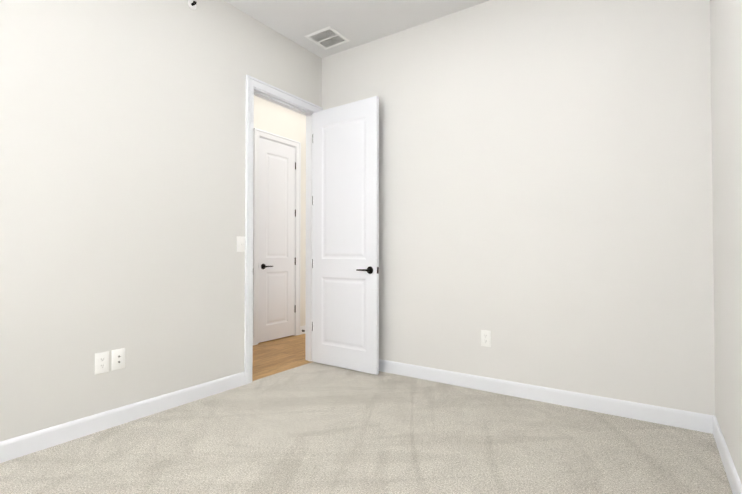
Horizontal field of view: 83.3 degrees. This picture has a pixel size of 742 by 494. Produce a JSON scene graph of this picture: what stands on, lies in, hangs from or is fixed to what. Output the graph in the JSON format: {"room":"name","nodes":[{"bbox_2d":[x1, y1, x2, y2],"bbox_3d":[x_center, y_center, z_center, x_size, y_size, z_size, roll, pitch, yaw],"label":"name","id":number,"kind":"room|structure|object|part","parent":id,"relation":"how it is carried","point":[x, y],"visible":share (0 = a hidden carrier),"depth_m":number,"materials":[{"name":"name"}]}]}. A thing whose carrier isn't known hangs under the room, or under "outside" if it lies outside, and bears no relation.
{"room":"empty bedroom","nodes":[
{"label":"empty bedroom","id":0,"kind":"room"},
{"bbox_2d":[0,0,321,441],"bbox_3d":[-1.657,-0.418,2.609,0.120,3.050,3.950,-1,-1,34],"label":"wall","id":1,"kind":"structure","parent":0,"point":[122,166],"depth_m":2.63,"materials":[{"name":"paint"}]},
{"bbox_2d":[95,351,108,373],"bbox_3d":[-1.627,0.700,2.522,0.007,0.125,0.079,-1,-1,34],"label":"electrical outlet","id":2,"kind":"object","parent":1,"relation":"attached to","point":[101,362],"visible":1,"depth_m":2.52,"materials":[{"name":"white plastic"}]},
{"bbox_2d":[112,348,124,369],"bbox_3d":[-1.570,0.700,2.598,0.017,0.125,0.079,-1,-1,34],"label":"outlet","id":3,"kind":"object","parent":1,"relation":"attached to","point":[118,358],"visible":1,"depth_m":2.60,"materials":[{"name":"white plastic"}]},
{"bbox_2d":[0,371,245,462],"bbox_3d":[-1.868,1.047,2.154,0.014,0.105,2.999,-1,-1,34],"label":"baseboard","id":4,"kind":"structure","parent":1,"relation":"attached to","point":[23,445],"depth_m":2.54,"materials":[{"name":"white wood"}]},
{"bbox_2d":[188,0,196,9],"bbox_3d":[-1.289,-1.769,3.030,0.042,0.068,0.068,-1,-1,34],"label":"sprinkler","id":5,"kind":"object","parent":1,"relation":"attached to","point":[192,4],"visible":1,"depth_m":3.03,"materials":[{"name":"white"}]},
{"bbox_2d":[237,236,244,251],"bbox_3d":[-1.049,-0.023,3.377,0.019,0.125,0.079,-1,-1,34],"label":"light switch","id":6,"kind":"object","parent":1,"relation":"attached to","point":[240,244],"visible":1,"depth_m":3.37,"materials":[{"name":"white plastic"}]},
{"bbox_2d":[244,75,321,384],"bbox_3d":[-0.821,-0.143,3.840,0.158,2.540,0.934,-1,-1,34],"label":"door frame","id":7,"kind":"structure","parent":1,"relation":"attached to","point":[252,83],"depth_m":3.59,"materials":[{"name":"white wood"}]},
{"bbox_2d":[313,96,378,374],"bbox_3d":[-0.249,-0.105,3.877,0.766,2.440,0.131,-1,-1,36],"label":"door","id":8,"kind":"structure","parent":1,"relation":"in","point":[346,236],"depth_m":3.84,"materials":[{"name":"white wood"}]},
{"bbox_3d":[-0.016,0.205,3.705,0.192,0.067,0.131,-1,-1,36],"label":"handle","id":9,"kind":"part","parent":8,"relation":"part of","materials":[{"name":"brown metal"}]},
{"bbox_2d":[253,95,305,325],"bbox_3d":[-1.628,-0.386,4.613,0.120,3.050,5.400,-1,-1,34],"label":"wall","id":10,"kind":"structure","parent":0,"point":[273,118],"depth_m":5.47,"materials":[{"name":"paint"}]},
{"bbox_2d":[258,137,295,342],"bbox_3d":[-1.175,-0.083,5.201,0.131,2.440,0.613,-1,-1,34],"label":"hall door","id":11,"kind":"structure","parent":10,"relation":"in","point":[276,306],"depth_m":5.18,"materials":[{"name":"white wood"}]},
{"bbox_3d":[-1.000,-0.127,5.446,0.043,1.962,0.012,-1,-1,34],"label":"hall door hinges","id":12,"kind":"part","parent":11,"relation":"part of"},
{"bbox_2d":[253,128,300,344],"bbox_3d":[-1.203,-0.121,5.220,0.139,2.540,0.772,-1,-1,34],"label":"door frame","id":13,"kind":"structure","parent":10,"relation":"attached to","point":[274,137],"depth_m":5.02,"materials":[{"name":"white wood"}]},
{"bbox_2d":[300,325,305,334],"bbox_3d":[-0.499,1.112,6.137,0.014,0.105,1.569,-1,-1,34],"label":"baseboard","id":14,"kind":"structure","parent":10,"relation":"attached to","point":[302,328],"depth_m":5.52,"materials":[{"name":"white wood"}]},
{"bbox_2d":[252,334,312,380],"bbox_3d":[-1.178,1.184,4.282,1.208,0.100,5.640,-1,-1,34],"label":"floor","id":15,"kind":"structure","parent":0,"point":[275,356],"depth_m":4.32,"materials":[{"name":"brown wood"}]},
{"bbox_2d":[224,0,488,57],"bbox_3d":[-0.338,-2.008,1.741,3.307,0.100,4.190,-1,-1,34],"label":"ceiling","id":16,"kind":"structure","parent":0,"point":[357,22],"depth_m":3.47,"materials":[{"name":"white paint"}]},
{"bbox_2d":[305,26,349,49],"bbox_3d":[-0.401,-1.919,3.842,0.300,0.008,0.300,-1,-1,34],"label":"ceiling vent","id":17,"kind":"object","parent":16,"relation":"in","point":[326,38],"visible":1,"depth_m":3.83,"materials":[{"name":"white metal"}]},
{"bbox_2d":[0,362,732,493],"bbox_3d":[-0.293,1.141,1.660,3.199,0.100,4.190,-1,-1,34],"label":"floor carpet","id":18,"kind":"object","parent":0,"point":[314,428],"visible":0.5,"depth_m":2.28,"materials":[{"name":"beige carpet"}]},
{"bbox_2d":[322,0,714,415],"bbox_3d":[0.804,-0.406,3.401,3.307,3.050,0.120,-1,-1,34],"label":"wall","id":19,"kind":"structure","parent":0,"point":[545,197],"depth_m":3.00,"materials":[{"name":"paint"}]},
{"bbox_2d":[481,330,490,346],"bbox_3d":[0.894,0.712,3.244,0.079,0.125,0.007,-1,-1,34],"label":"electrical outlet","id":20,"kind":"object","parent":19,"relation":"attached to","point":[486,338],"visible":1,"depth_m":3.24,"materials":[{"name":"white plastic"}]},
{"bbox_2d":[379,359,710,432],"bbox_3d":[0.750,1.066,3.332,3.030,0.105,0.014,-1,-1,34],"label":"baseboard","id":21,"kind":"structure","parent":19,"relation":"attached to","point":[700,422],"depth_m":2.93,"materials":[{"name":"white wood"}]},
{"bbox_2d":[710,0,741,483],"bbox_3d":[0.982,-0.447,0.822,0.120,3.050,3.950,-1,-1,34],"label":"wall","id":22,"kind":"structure","parent":0,"point":[726,59],"depth_m":1.99,"materials":[{"name":"paint"}]},
{"bbox_2d":[707,415,741,493],"bbox_3d":[0.927,1.026,0.836,0.014,0.105,3.950,-1,-1,34],"label":"baseboard","id":23,"kind":"structure","parent":22,"relation":"attached to","point":[713,426],"depth_m":2.06,"materials":[{"name":"white wood"}]}
]}

